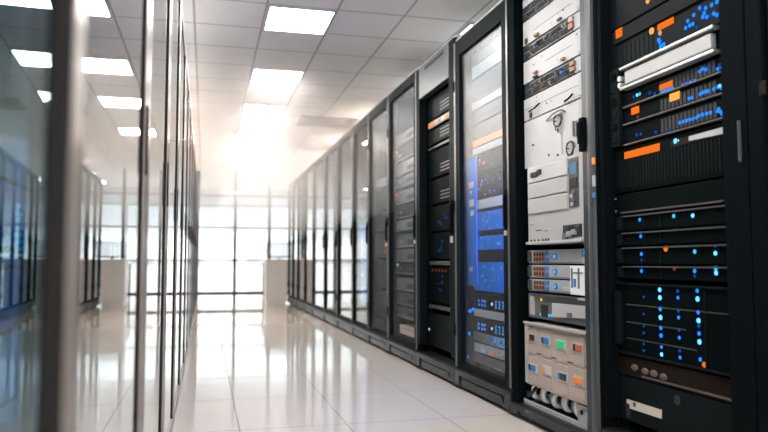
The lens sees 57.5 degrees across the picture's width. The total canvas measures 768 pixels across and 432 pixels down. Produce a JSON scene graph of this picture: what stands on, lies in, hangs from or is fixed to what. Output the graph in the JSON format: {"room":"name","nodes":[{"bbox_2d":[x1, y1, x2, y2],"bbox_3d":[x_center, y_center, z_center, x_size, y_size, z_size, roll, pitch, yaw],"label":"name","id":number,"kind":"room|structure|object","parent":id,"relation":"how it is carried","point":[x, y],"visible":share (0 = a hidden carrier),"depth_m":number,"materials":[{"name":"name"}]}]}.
{"room":"server room","nodes":[
{"label":"server room","id":0,"kind":"room"},
{"bbox_2d":[198,189,287,291],"bbox_3d":[-3.521,0.620,16.745,3.860,2.678,0.200,1,-4,-14],"label":"wall","id":1,"kind":"structure","parent":0,"point":[212,277],"depth_m":16.62,"materials":[{"name":"glass"}]},
{"bbox_2d":[199,204,287,263],"bbox_3d":[-3.440,0.434,16.705,3.490,1.395,0.160,1,-4,-14],"label":"window","id":2,"kind":"structure","parent":1,"relation":"in","point":[201,205],"depth_m":16.69,"materials":[{"name":"white glass"}]},
{"bbox_2d":[197,171,299,302],"bbox_3d":[-2.664,0.398,13.359,3.838,2.478,0.060,1,-4,-14],"label":"glass wall","id":3,"kind":"structure","parent":0,"point":[234,293],"depth_m":13.30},
{"bbox_2d":[182,0,500,190],"bbox_3d":[-1.073,-1.295,7.258,3.860,0.100,19.600,1,-4,-14],"label":"ceiling","id":4,"kind":"structure","parent":0,"point":[368,48],"depth_m":6.17,"materials":[{"name":"tile"}]},
{"bbox_2d":[242,104,286,115],"bbox_3d":[-1.357,-1.196,7.902,0.460,0.012,0.500,1,-4,-14],"label":"recessed light","id":5,"kind":"object","parent":4,"relation":"in","point":[253,109],"visible":1,"depth_m":7.87,"materials":[{"name":"white plastic"}]},
{"bbox_2d":[250,68,304,85],"bbox_3d":[-0.999,-1.288,6.500,0.460,0.012,0.500,1,-4,-14],"label":"recessed light","id":6,"kind":"object","parent":4,"relation":"in","point":[259,75],"visible":1,"depth_m":6.47,"materials":[{"name":"white plastic"}]},
{"bbox_2d":[263,5,336,34],"bbox_3d":[-0.609,-1.389,4.978,0.460,0.012,0.500,1,-4,-14],"label":"recessed light","id":7,"kind":"object","parent":4,"relation":"in","point":[279,18],"visible":1,"depth_m":4.95,"materials":[{"name":"white plastic"}]},
{"bbox_2d":[296,116,358,127],"bbox_3d":[-0.701,-1.149,8.563,0.690,0.020,0.520,1,-4,-14],"label":"ceiling vent","id":8,"kind":"object","parent":4,"relation":"in","point":[317,121],"visible":1,"depth_m":8.52,"materials":[{"name":"metal"}]},
{"bbox_3d":[-1.790,-1.085,9.594,0.460,0.012,0.500,1,-4,-14],"label":"recessed light","id":9,"kind":"object","parent":4,"relation":"in","visible":0},
{"bbox_2d":[237,134,269,140],"bbox_3d":[-1.790,-1.087,9.594,0.430,0.007,0.470,1,-4,-14],"label":"diffuser","id":10,"kind":"object","parent":9,"relation":"attached to","point":[258,137],"depth_m":9.63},
{"bbox_2d":[172,294,554,431],"bbox_3d":[-1.073,1.278,7.088,3.860,0.100,19.600,1,-4,-14],"label":"floor","id":11,"kind":"structure","parent":0,"point":[255,366],"depth_m":4.35,"materials":[{"name":"beige tile"}]},
{"bbox_2d":[0,100,25,431],"bbox_3d":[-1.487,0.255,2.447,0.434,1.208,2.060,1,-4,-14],"label":"rack","id":12,"kind":"object","parent":11,"relation":"on","point":[12,125],"visible":0.16,"depth_m":2.30,"materials":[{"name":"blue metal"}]},
{"bbox_2d":[15,0,73,431],"bbox_3d":[-0.641,-0.263,0.120,1.009,2.060,0.949,1,-4,-14],"label":"tall cabinet","id":13,"kind":"object","parent":11,"relation":"on","point":[39,389],"visible":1,"depth_m":0.60,"materials":[{"name":"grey metal"}]},
{"bbox_2d":[0,0,185,422],"bbox_3d":[-1.546,-0.035,3.591,0.974,2.060,0.879,1,-4,-14],"label":"tall cabinet","id":14,"kind":"object","parent":11,"relation":"on","point":[14,14],"visible":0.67,"depth_m":3.79,"materials":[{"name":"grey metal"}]},
{"bbox_2d":[8,35,188,386],"bbox_3d":[-1.765,0.022,4.447,0.974,2.060,0.879,1,-4,-14],"label":"tall cabinet","id":15,"kind":"object","parent":11,"relation":"on","point":[17,91],"visible":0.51,"depth_m":4.25,"materials":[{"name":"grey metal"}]},
{"bbox_2d":[61,0,150,431],"bbox_3d":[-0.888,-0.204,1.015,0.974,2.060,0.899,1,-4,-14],"label":"glass panel","id":16,"kind":"object","parent":11,"relation":"on","point":[103,356],"visible":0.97,"depth_m":0.98,"materials":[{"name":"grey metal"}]},
{"bbox_2d":[141,0,171,431],"bbox_3d":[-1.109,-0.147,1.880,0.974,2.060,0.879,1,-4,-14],"label":"glass panel","id":17,"kind":"object","parent":11,"relation":"on","point":[160,10],"visible":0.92,"depth_m":1.98,"materials":[{"name":"glass"}]},
{"bbox_2d":[163,0,180,431],"bbox_3d":[-1.328,-0.091,2.736,0.974,2.060,0.879,1,-4,-14],"label":"tall cabinet","id":18,"kind":"object","parent":11,"relation":"on","point":[173,150],"visible":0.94,"depth_m":2.91,"materials":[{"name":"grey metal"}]},
{"bbox_2d":[184,87,191,366],"bbox_3d":[-1.984,0.078,5.303,0.974,2.060,0.879,1,-4,-14],"label":"tall cabinet","id":19,"kind":"object","parent":11,"relation":"on","point":[190,109],"visible":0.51,"depth_m":5.59,"materials":[{"name":"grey metal"}]},
{"bbox_2d":[187,120,192,350],"bbox_3d":[-2.203,0.134,6.158,0.974,2.060,0.879,1,-4,-14],"label":"tall cabinet","id":20,"kind":"object","parent":11,"relation":"on","point":[191,180],"visible":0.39,"depth_m":6.50,"materials":[{"name":"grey metal"}]},
{"bbox_2d":[190,132,194,335],"bbox_3d":[-2.422,0.190,7.014,0.974,2.060,0.879,1,-4,-14],"label":"tall cabinet","id":21,"kind":"object","parent":11,"relation":"on","point":[193,132],"visible":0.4,"depth_m":7.41,"materials":[{"name":"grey metal"}]},
{"bbox_2d":[191,154,195,330],"bbox_3d":[-2.640,0.247,7.870,0.974,2.060,0.879,1,-4,-14],"label":"tall cabinet","id":22,"kind":"object","parent":11,"relation":"on","point":[195,154],"visible":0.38,"depth_m":8.27,"materials":[{"name":"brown metal"}]},
{"bbox_2d":[261,262,287,297],"bbox_3d":[-1.963,1.346,14.613,1.150,0.750,0.700,1,-4,-14],"label":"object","id":23,"kind":"object","parent":11,"relation":"on","point":[262,263],"visible":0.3,"depth_m":14.77,"materials":[{"name":"white glass"}]},
{"bbox_2d":[266,243,287,258],"bbox_3d":[-2.177,0.760,14.540,0.540,0.410,0.190,1,-4,-14],"label":"window pane","id":24,"kind":"object","parent":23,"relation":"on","point":[278,250],"visible":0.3,"depth_m":14.49,"materials":[{"name":"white glass"}]},
{"bbox_2d":[264,259,287,303],"bbox_3d":[-2.002,1.204,12.910,0.410,0.810,0.413,1,-4,-14],"label":"storage cabinet","id":25,"kind":"object","parent":11,"relation":"on","point":[275,270],"visible":1,"depth_m":12.73,"materials":[{"name":"metal"}]},
{"bbox_2d":[287,181,293,302],"bbox_3d":[-1.221,0.501,12.806,1.012,2.200,0.625,1,-4,-14],"label":"rack","id":26,"kind":"object","parent":11,"relation":"on","point":[290,190],"visible":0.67,"depth_m":12.85,"materials":[{"name":"metal"}]},
{"bbox_2d":[291,176,298,305],"bbox_3d":[-1.057,0.459,12.163,1.012,2.200,0.695,1,-4,-14],"label":"rack","id":27,"kind":"object","parent":11,"relation":"on","point":[295,183],"visible":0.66,"depth_m":12.19,"materials":[{"name":"metal"}]},
{"bbox_2d":[296,170,305,309],"bbox_3d":[-0.865,0.409,11.414,1.012,2.200,0.845,1,-4,-14],"label":"rack","id":28,"kind":"object","parent":11,"relation":"on","point":[301,179],"visible":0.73,"depth_m":11.42,"materials":[{"name":"metal"}]},
{"bbox_2d":[303,164,312,312],"bbox_3d":[-0.653,0.355,10.582,1.012,2.200,0.865,1,-4,-14],"label":"rack","id":29,"kind":"object","parent":11,"relation":"on","point":[308,191],"visible":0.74,"depth_m":10.57,"materials":[{"name":"metal"}]},
{"bbox_2d":[311,152,325,318],"bbox_3d":[-0.423,0.295,9.673,1.018,2.200,1.005,1,-4,-14],"label":"rack","id":30,"kind":"object","parent":11,"relation":"on","point":[317,309],"visible":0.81,"depth_m":9.64,"materials":[{"name":"metal"}]},
{"bbox_2d":[323,140,338,325],"bbox_3d":[-0.183,0.233,8.735,1.018,2.200,0.925,1,-4,-14],"label":"rack","id":31,"kind":"object","parent":11,"relation":"on","point":[330,157],"visible":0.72,"depth_m":8.70,"materials":[{"name":"metal"}]},
{"bbox_2d":[336,126,354,334],"bbox_3d":[0.038,0.176,7.869,1.018,2.200,0.855,1,-4,-14],"label":"rack","id":32,"kind":"object","parent":11,"relation":"on","point":[344,148],"visible":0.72,"depth_m":8.10,"materials":[{"name":"metal"}]},
{"bbox_2d":[351,111,369,340],"bbox_3d":[0.236,0.126,7.096,1.018,2.200,0.735,1,-4,-14],"label":"rack","id":33,"kind":"object","parent":11,"relation":"on","point":[359,327],"visible":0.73,"depth_m":7.30,"materials":[{"name":"metal"}]},
{"bbox_2d":[361,225,365,305],"bbox_3d":[-0.211,0.492,7.029,0.018,0.800,0.230,1,-4,-14],"label":"guide","id":34,"kind":"object","parent":33,"relation":"in","point":[363,227],"visible":1,"depth_m":7.01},
{"bbox_2d":[367,93,391,352],"bbox_3d":[0.419,0.079,6.380,1.018,2.200,0.735,1,-4,-14],"label":"rack","id":35,"kind":"object","parent":11,"relation":"on","point":[377,145],"visible":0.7,"depth_m":6.58,"materials":[{"name":"metal"}]},
{"bbox_2d":[376,260,385,288],"bbox_3d":[0.189,0.526,6.323,0.400,0.257,0.600,1,-4,-14],"label":"server","id":36,"kind":"object","parent":35,"relation":"in","point":[380,264],"visible":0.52,"depth_m":6.35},
{"bbox_2d":[376,233,385,257],"bbox_3d":[0.186,0.267,6.339,0.407,0.217,0.600,1,-4,-14],"label":"server","id":37,"kind":"object","parent":35,"relation":"in","point":[380,238],"visible":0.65,"depth_m":6.39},
{"bbox_2d":[376,188,385,210],"bbox_3d":[0.189,-0.152,6.367,0.400,0.177,0.600,1,-4,-14],"label":"server","id":38,"kind":"object","parent":35,"relation":"in","point":[380,195],"visible":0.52,"depth_m":6.42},
{"bbox_2d":[376,211,385,231],"bbox_3d":[0.189,0.047,6.354,0.400,0.177,0.600,1,-4,-14],"label":"server","id":39,"kind":"object","parent":35,"relation":"in","point":[381,216],"visible":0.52,"depth_m":6.41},
{"bbox_2d":[387,67,423,364],"bbox_3d":[0.613,0.029,5.619,1.018,2.200,0.830,1,-4,-14],"label":"rack","id":40,"kind":"object","parent":11,"relation":"on","point":[402,100],"visible":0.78,"depth_m":5.84,"materials":[{"name":"metal"}]},
{"bbox_2d":[396,218,412,231],"bbox_3d":[0.402,0.071,5.600,0.460,0.086,0.680,1,-4,-14],"label":"server","id":41,"kind":"object","parent":40,"relation":"in","point":[406,225],"visible":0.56,"depth_m":5.64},
{"bbox_2d":[396,126,413,146],"bbox_3d":[0.402,-0.641,5.647,0.460,0.087,0.680,1,-4,-14],"label":"server","id":42,"kind":"object","parent":40,"relation":"in","point":[407,137],"visible":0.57,"depth_m":5.67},
{"bbox_2d":[396,172,413,189],"bbox_3d":[0.402,-0.284,5.624,0.460,0.086,0.680,1,-4,-14],"label":"server","id":43,"kind":"object","parent":40,"relation":"in","point":[407,181],"visible":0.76,"depth_m":5.66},
{"bbox_2d":[396,306,413,320],"bbox_3d":[0.402,0.772,5.554,0.460,0.085,0.680,1,-4,-14],"label":"server","id":44,"kind":"object","parent":40,"relation":"in","point":[406,312],"visible":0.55,"depth_m":5.57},
{"bbox_2d":[396,157,413,177],"bbox_3d":[0.402,-0.394,5.631,0.460,0.105,0.680,1,-4,-14],"label":"server","id":45,"kind":"object","parent":40,"relation":"in","point":[406,167],"visible":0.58,"depth_m":5.64,"materials":[{"name":"grey metal"}]},
{"bbox_2d":[396,203,413,219],"bbox_3d":[0.402,-0.038,5.607,0.460,0.104,0.680,1,-4,-14],"label":"server","id":46,"kind":"object","parent":40,"relation":"in","point":[404,212],"visible":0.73,"depth_m":5.62,"materials":[{"name":"grey metal"}]},
{"bbox_2d":[396,292,413,307],"bbox_3d":[0.402,0.664,5.561,0.460,0.102,0.680,1,-4,-14],"label":"server","id":47,"kind":"object","parent":40,"relation":"in","point":[403,298],"visible":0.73,"depth_m":5.58,"materials":[{"name":"grey metal"}]},
{"bbox_2d":[396,248,413,261],"bbox_3d":[0.402,0.314,5.584,0.460,0.103,0.680,1,-4,-14],"label":"server","id":48,"kind":"object","parent":40,"relation":"in","point":[403,255],"visible":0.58,"depth_m":5.59,"materials":[{"name":"grey metal"}]},
{"bbox_2d":[396,141,413,163],"bbox_3d":[0.402,-0.513,5.639,0.460,0.106,0.680,1,-4,-14],"label":"server","id":49,"kind":"object","parent":40,"relation":"in","point":[405,153],"visible":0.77,"depth_m":5.64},
{"bbox_2d":[396,187,413,205],"bbox_3d":[0.402,-0.157,5.615,0.460,0.104,0.680,1,-4,-14],"label":"server","id":50,"kind":"object","parent":40,"relation":"in","point":[405,197],"visible":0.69,"depth_m":5.62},
{"bbox_2d":[396,233,413,247],"bbox_3d":[0.402,0.197,5.592,0.460,0.103,0.680,1,-4,-14],"label":"server","id":51,"kind":"object","parent":40,"relation":"in","point":[406,240],"visible":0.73,"depth_m":5.61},
{"bbox_2d":[396,278,413,291],"bbox_3d":[0.402,0.548,5.569,0.460,0.103,0.680,1,-4,-14],"label":"server","id":52,"kind":"object","parent":40,"relation":"in","point":[403,284],"visible":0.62,"depth_m":5.58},
{"bbox_2d":[416,34,460,382],"bbox_3d":[0.815,-0.018,4.830,1.018,2.190,0.789,1,-4,-14],"label":"rack","id":53,"kind":"object","parent":11,"relation":"on","point":[436,73],"visible":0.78,"depth_m":4.98,"materials":[{"name":"metal"}]},
{"bbox_2d":[428,112,448,129],"bbox_3d":[0.614,-0.663,4.844,0.454,0.041,0.620,1,-4,-14],"label":"server","id":54,"kind":"object","parent":53,"relation":"in","point":[443,119],"visible":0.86,"depth_m":4.86,"materials":[{"name":"orange metal"}]},
{"bbox_2d":[428,87,448,121],"bbox_3d":[0.615,-0.776,4.852,0.452,0.150,0.620,1,-4,-14],"label":"server","id":55,"kind":"object","parent":53,"relation":"in","point":[438,106],"visible":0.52,"depth_m":4.87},
{"bbox_2d":[428,122,448,146],"bbox_3d":[0.615,-0.568,4.838,0.452,0.100,0.620,1,-4,-14],"label":"server","id":56,"kind":"object","parent":53,"relation":"in","point":[440,134],"visible":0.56,"depth_m":4.86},
{"bbox_2d":[428,144,448,179],"bbox_3d":[0.615,-0.371,4.825,0.452,0.186,0.620,1,-4,-14],"label":"server","id":57,"kind":"object","parent":53,"relation":"in","point":[438,160],"visible":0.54,"depth_m":4.85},
{"bbox_2d":[428,175,449,205],"bbox_3d":[0.615,-0.175,4.813,0.452,0.171,0.620,1,-4,-14],"label":"server","id":58,"kind":"object","parent":53,"relation":"in","point":[438,189],"visible":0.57,"depth_m":4.84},
{"bbox_2d":[429,267,449,304],"bbox_3d":[0.613,0.472,4.770,0.455,0.240,0.620,1,-4,-14],"label":"server","id":59,"kind":"object","parent":53,"relation":"in","point":[439,277],"visible":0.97,"depth_m":4.79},
{"bbox_2d":[429,312,449,351],"bbox_3d":[0.613,0.787,4.749,0.455,0.227,0.620,1,-4,-14],"label":"server","id":60,"kind":"object","parent":53,"relation":"in","point":[439,323],"visible":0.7,"depth_m":4.77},
{"bbox_2d":[429,232,449,258],"bbox_3d":[0.614,0.203,4.787,0.453,0.177,0.620,1,-4,-14],"label":"server","id":61,"kind":"object","parent":53,"relation":"in","point":[439,243],"visible":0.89,"depth_m":4.80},
{"bbox_2d":[429,203,449,231],"bbox_3d":[0.614,0.012,4.800,0.453,0.170,0.620,1,-4,-14],"label":"server","id":62,"kind":"object","parent":53,"relation":"in","point":[438,215],"visible":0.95,"depth_m":4.83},
{"bbox_2d":[453,0,513,410],"bbox_3d":[1.013,-0.049,4.053,1.018,2.150,0.805,1,-4,-14],"label":"rack","id":63,"kind":"object","parent":11,"relation":"on","point":[492,384],"visible":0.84,"depth_m":4.19,"materials":[{"name":"metal"}]},
{"bbox_2d":[466,156,477,285],"bbox_3d":[0.521,0.032,4.189,0.015,0.765,0.174,1,-4,-14],"label":"guide","id":64,"kind":"object","parent":63,"relation":"attached to","point":[471,163],"visible":1,"depth_m":4.17,"materials":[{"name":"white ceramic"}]},
{"bbox_2d":[472,48,500,79],"bbox_3d":[0.818,-0.874,4.049,0.450,0.074,0.535,1,-4,-14],"label":"shelf","id":65,"kind":"object","parent":63,"relation":"in","point":[494,59],"visible":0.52,"depth_m":4.03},
{"bbox_2d":[472,33,500,67],"bbox_3d":[0.817,-0.954,4.054,0.452,0.080,0.535,1,-4,-14],"label":"server","id":66,"kind":"object","parent":63,"relation":"in","point":[493,45],"visible":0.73,"depth_m":4.03,"materials":[{"name":"grey metal"}]},
{"bbox_2d":[472,129,501,147],"bbox_3d":[0.818,-0.442,4.021,0.450,0.038,0.535,1,-4,-14],"label":"shelf","id":67,"kind":"object","parent":63,"relation":"in","point":[495,135],"visible":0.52,"depth_m":4.00,"materials":[{"name":"orange plastic"}]},
{"bbox_2d":[472,113,501,140],"bbox_3d":[0.817,-0.507,4.025,0.452,0.086,0.535,1,-4,-14],"label":"server","id":68,"kind":"object","parent":63,"relation":"in","point":[493,124],"visible":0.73,"depth_m":4.00,"materials":[{"name":"grey metal"}]},
{"bbox_2d":[472,96,501,125],"bbox_3d":[0.817,-0.599,4.031,0.452,0.080,0.535,1,-4,-14],"label":"server","id":69,"kind":"object","parent":63,"relation":"in","point":[494,108],"visible":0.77,"depth_m":4.00,"materials":[{"name":"grey metal"}]},
{"bbox_2d":[472,87,501,110],"bbox_3d":[0.818,-0.669,4.036,0.450,0.044,0.535,1,-4,-14],"label":"shelf","id":70,"kind":"object","parent":63,"relation":"in","point":[496,94],"visible":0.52,"depth_m":4.01,"materials":[{"name":"grey metal"}]},
{"bbox_2d":[472,63,501,102],"bbox_3d":[0.817,-0.761,4.042,0.452,0.134,0.535,1,-4,-14],"label":"server","id":71,"kind":"object","parent":63,"relation":"in","point":[490,81],"visible":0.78,"depth_m":4.01,"materials":[{"name":"grey metal"}]},
{"bbox_2d":[473,137,501,155],"bbox_3d":[0.818,-0.395,4.018,0.450,0.038,0.535,1,-4,-14],"label":"shelf","id":72,"kind":"object","parent":63,"relation":"in","point":[492,146],"visible":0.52,"depth_m":4.00,"materials":[{"name":"grey metal"}]},
{"bbox_2d":[474,262,503,292],"bbox_3d":[0.816,0.346,3.969,0.454,0.165,0.535,1,-4,-14],"label":"server","id":73,"kind":"object","parent":63,"relation":"in","point":[490,274],"visible":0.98,"depth_m":3.92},
{"bbox_2d":[474,308,503,320],"bbox_3d":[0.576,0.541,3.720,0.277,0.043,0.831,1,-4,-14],"label":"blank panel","id":74,"kind":"object","parent":63,"relation":"in","point":[485,312],"visible":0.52,"depth_m":3.74,"materials":[{"name":"grey metal"}]},
{"bbox_2d":[474,293,503,310],"bbox_3d":[0.815,0.486,3.959,0.455,0.075,0.535,1,-4,-14],"label":"switch","id":75,"kind":"object","parent":63,"relation":"in","point":[490,301],"visible":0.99,"depth_m":3.93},
{"bbox_2d":[474,352,504,372],"bbox_3d":[0.816,0.820,3.938,0.454,0.053,0.535,1,-4,-14],"label":"server","id":76,"kind":"object","parent":63,"relation":"in","point":[498,364],"visible":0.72,"depth_m":3.92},
{"bbox_2d":[474,342,504,360],"bbox_3d":[0.808,0.759,3.939,0.470,0.052,0.535,1,-4,-14],"label":"server","id":77,"kind":"object","parent":63,"relation":"in","point":[486,349],"visible":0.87,"depth_m":3.90,"materials":[{"name":"grey metal"}]},
{"bbox_2d":[474,331,504,348],"bbox_3d":[0.816,0.697,3.946,0.454,0.055,0.535,1,-4,-14],"label":"server","id":78,"kind":"object","parent":63,"relation":"in","point":[498,341],"visible":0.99,"depth_m":3.92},
{"bbox_2d":[474,317,504,336],"bbox_3d":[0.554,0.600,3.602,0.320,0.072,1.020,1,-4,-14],"label":"switch","id":79,"kind":"object","parent":63,"relation":"in","point":[492,326],"visible":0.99,"depth_m":3.60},
{"bbox_2d":[477,195,502,209],"bbox_3d":[0.818,-0.074,3.997,0.450,0.053,0.535,1,-4,-14],"label":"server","id":80,"kind":"object","parent":63,"relation":"in","point":[493,203],"visible":0.11,"depth_m":3.97,"materials":[{"name":"white metal"}]},
{"bbox_2d":[477,167,502,197],"bbox_3d":[0.816,-0.184,4.003,0.454,0.132,0.535,1,-4,-14],"label":"server","id":81,"kind":"object","parent":63,"relation":"in","point":[489,184],"visible":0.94,"depth_m":3.96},
{"bbox_2d":[477,148,502,173],"bbox_3d":[0.815,-0.310,4.012,0.456,0.091,0.535,1,-4,-14],"label":"server","id":82,"kind":"object","parent":63,"relation":"in","point":[493,160],"visible":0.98,"depth_m":3.96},
{"bbox_2d":[478,208,502,231],"bbox_3d":[0.816,0.026,3.990,0.454,0.108,0.535,1,-4,-14],"label":"server","id":83,"kind":"object","parent":63,"relation":"in","point":[488,221],"visible":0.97,"depth_m":3.94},
{"bbox_2d":[478,234,503,249],"bbox_3d":[0.816,0.151,3.982,0.454,0.079,0.535,1,-4,-14],"label":"server","id":84,"kind":"object","parent":63,"relation":"in","point":[492,242],"visible":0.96,"depth_m":3.93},
{"bbox_2d":[508,0,616,431],"bbox_3d":[1.210,-0.127,3.260,1.030,2.200,0.824,1,-4,-14],"label":"rack","id":85,"kind":"object","parent":11,"relation":"on","point":[588,124],"depth_m":3.05,"materials":[{"name":"metal"}]},
{"bbox_2d":[523,0,553,22],"bbox_3d":[0.864,-1.024,3.293,0.204,0.064,0.550,1,-4,-14],"label":"bay","id":86,"kind":"object","parent":85,"relation":"in","point":[539,3],"visible":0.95,"depth_m":3.41,"materials":[{"name":"grey metal"}]},
{"bbox_2d":[528,279,569,293],"bbox_3d":[1.014,0.321,3.212,0.510,0.058,0.550,1,-4,-14],"label":"module","id":87,"kind":"object","parent":85,"relation":"in","point":[543,285],"visible":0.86,"depth_m":3.22,"materials":[{"name":"grey plastic"}]},
{"bbox_2d":[523,0,579,46],"bbox_3d":[1.008,-0.925,3.308,0.514,0.121,0.580,1,-4,-14],"label":"module","id":88,"kind":"object","parent":85,"relation":"in","point":[556,12],"visible":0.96,"depth_m":3.27,"materials":[{"name":"white metal"}]},
{"bbox_2d":[523,11,579,61],"bbox_3d":[0.865,-0.825,3.264,0.210,0.069,0.580,1,-4,-14],"label":"bay","id":89,"kind":"object","parent":85,"relation":"in","point":[573,22],"visible":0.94,"depth_m":3.21,"materials":[{"name":"grey metal"}]},
{"bbox_2d":[524,72,580,121],"bbox_3d":[1.005,-0.539,3.281,0.522,0.108,0.580,1,-4,-14],"label":"module","id":90,"kind":"object","parent":85,"relation":"in","point":[567,91],"visible":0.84,"depth_m":3.21,"materials":[{"name":"white metal"}]},
{"bbox_2d":[524,28,580,84],"bbox_3d":[1.008,-0.727,3.295,0.514,0.111,0.580,1,-4,-14],"label":"module","id":91,"kind":"object","parent":85,"relation":"in","point":[567,49],"visible":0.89,"depth_m":3.21,"materials":[{"name":"white metal"}]},
{"bbox_2d":[525,55,580,98],"bbox_3d":[0.854,-0.635,3.244,0.235,0.066,0.570,1,-4,-14],"label":"bay","id":92,"kind":"object","parent":85,"relation":"in","point":[573,67],"visible":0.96,"depth_m":3.19,"materials":[{"name":"grey metal"}]},
{"bbox_2d":[524,99,581,168],"bbox_3d":[1.011,-0.363,3.272,0.508,0.232,0.580,1,-4,-14],"label":"module","id":93,"kind":"object","parent":85,"relation":"in","point":[543,144],"visible":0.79,"depth_m":3.22,"materials":[{"name":"white metal"}]},
{"bbox_2d":[523,321,586,404],"bbox_3d":[0.894,0.639,3.133,0.316,0.297,0.573,1,-4,-14],"label":"control panel","id":94,"kind":"object","parent":85,"relation":"in","point":[555,352],"visible":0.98,"depth_m":3.08,"materials":[{"name":"beige metal"}]},
{"bbox_2d":[527,249,583,263],"bbox_3d":[1.014,0.187,3.220,0.511,0.063,0.550,1,-4,-14],"label":"module","id":95,"kind":"object","parent":85,"relation":"in","point":[561,256],"visible":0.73,"depth_m":3.15,"materials":[{"name":"grey plastic"}]},
{"bbox_2d":[524,396,587,430],"bbox_3d":[0.862,0.846,3.156,0.225,0.094,0.585,1,-4,-14],"label":"cable tray","id":96,"kind":"object","parent":85,"relation":"in","point":[580,421],"visible":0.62,"depth_m":3.07,"materials":[{"name":"grey metal"}]},
{"bbox_2d":[528,265,583,278],"bbox_3d":[1.014,0.256,3.216,0.510,0.061,0.550,1,-4,-14],"label":"module","id":97,"kind":"object","parent":85,"relation":"in","point":[534,271],"visible":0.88,"depth_m":3.21,"materials":[{"name":"grey plastic"}]},
{"bbox_2d":[528,293,585,325],"bbox_3d":[1.008,0.419,3.209,0.520,0.118,0.560,1,-4,-14],"label":"module","id":98,"kind":"object","parent":85,"relation":"in","point":[559,307],"visible":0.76,"depth_m":3.13,"materials":[{"name":"grey metal"}]},
{"bbox_2d":[570,266,584,295],"bbox_3d":[0.817,0.270,2.926,0.028,0.120,0.122,1,-4,-14],"label":"panel","id":99,"kind":"object","parent":85,"relation":"in","point":[577,273],"visible":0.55,"depth_m":2.92,"materials":[{"name":"white plastic"}]},
{"bbox_2d":[597,0,758,431],"bbox_3d":[1.417,-0.177,2.487,1.012,2.200,0.769,1,-4,-14],"label":"rack","id":100,"kind":"object","parent":11,"relation":"on","point":[739,244],"visible":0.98,"depth_m":2.06,"materials":[{"name":"metal"}]},
{"bbox_2d":[610,0,669,31],"bbox_3d":[1.212,-0.849,2.519,0.506,0.212,0.635,1,-4,-14],"label":"server","id":101,"kind":"object","parent":100,"relation":"in","point":[623,12],"visible":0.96,"depth_m":2.65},
{"bbox_2d":[611,0,718,70],"bbox_3d":[1.208,-0.657,2.506,0.513,0.157,0.635,1,-4,-14],"label":"server","id":102,"kind":"object","parent":100,"relation":"in","point":[672,21],"visible":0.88,"depth_m":2.44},
{"bbox_2d":[614,98,721,149],"bbox_3d":[1.208,-0.309,2.483,0.514,0.070,0.635,1,-4,-14],"label":"switch","id":103,"kind":"object","parent":100,"relation":"in","point":[707,114],"visible":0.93,"depth_m":2.37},
{"bbox_2d":[617,25,719,94],"bbox_3d":[1.200,-0.526,2.495,0.530,0.089,0.635,1,-4,-14],"label":"shelf","id":104,"kind":"object","parent":100,"relation":"in","point":[699,47],"visible":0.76,"depth_m":2.36,"materials":[{"name":"silver metal"}]},
{"bbox_2d":[614,123,723,193],"bbox_3d":[1.212,-0.183,2.476,0.506,0.165,0.635,1,-4,-14],"label":"module","id":105,"kind":"object","parent":100,"relation":"in","point":[695,156],"visible":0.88,"depth_m":2.38,"materials":[{"name":"black metal"}]},
{"bbox_2d":[615,178,724,214],"bbox_3d":[1.209,-0.057,2.467,0.512,0.075,0.635,1,-4,-14],"label":"plate","id":106,"kind":"object","parent":100,"relation":"in","point":[706,193],"visible":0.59,"depth_m":2.37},
{"bbox_2d":[615,226,725,245],"bbox_3d":[1.209,0.076,2.458,0.512,0.049,0.635,1,-4,-14],"label":"server","id":107,"kind":"object","parent":100,"relation":"in","point":[704,235],"visible":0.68,"depth_m":2.37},
{"bbox_2d":[615,205,725,231],"bbox_3d":[1.209,0.017,2.462,0.512,0.058,0.635,1,-4,-14],"label":"server","id":108,"kind":"object","parent":100,"relation":"in","point":[711,216],"visible":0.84,"depth_m":2.37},
{"bbox_2d":[616,244,726,264],"bbox_3d":[1.209,0.137,2.454,0.512,0.064,0.635,1,-4,-14],"label":"server","id":109,"kind":"object","parent":100,"relation":"in","point":[711,254],"visible":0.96,"depth_m":2.36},
{"bbox_2d":[622,56,720,111],"bbox_3d":[1.208,-0.446,2.492,0.514,0.059,0.635,1,-4,-14],"label":"switch","id":110,"kind":"object","parent":100,"relation":"in","point":[708,70],"visible":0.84,"depth_m":2.38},
{"bbox_2d":[616,266,727,281],"bbox_3d":[1.209,0.198,2.450,0.512,0.048,0.635,1,-4,-14],"label":"server","id":111,"kind":"object","parent":100,"relation":"in","point":[687,273],"visible":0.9,"depth_m":2.35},
{"bbox_2d":[622,76,721,128],"bbox_3d":[1.208,-0.381,2.488,0.514,0.060,0.635,1,-4,-14],"label":"switch","id":112,"kind":"object","parent":100,"relation":"in","point":[708,91],"visible":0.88,"depth_m":2.38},
{"bbox_2d":[614,282,730,376],"bbox_3d":[1.205,0.371,2.438,0.520,0.267,0.635,1,-4,-14],"label":"array","id":113,"kind":"object","parent":100,"relation":"in","point":[685,324],"visible":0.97,"depth_m":2.36,"materials":[{"name":"metal"}]},
{"bbox_2d":[618,354,730,401],"bbox_3d":[1.212,0.546,2.428,0.506,0.070,0.635,1,-4,-14],"label":"control unit","id":114,"kind":"object","parent":100,"relation":"in","point":[713,385],"visible":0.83,"depth_m":2.34,"materials":[{"name":"brown plastic"}]},
{"bbox_2d":[618,374,731,431],"bbox_3d":[1.213,0.668,2.420,0.504,0.159,0.635,1,-4,-14],"label":"server unit","id":115,"kind":"object","parent":100,"relation":"in","point":[659,407],"visible":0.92,"depth_m":2.38,"materials":[{"name":"black metal"}]},
{"bbox_2d":[744,0,767,431],"bbox_3d":[1.614,-0.228,1.718,1.012,2.200,0.809,1,-4,-14],"label":"rack","id":116,"kind":"object","parent":11,"relation":"on","point":[756,11],"visible":1,"depth_m":1.95,"materials":[{"name":"metal"}]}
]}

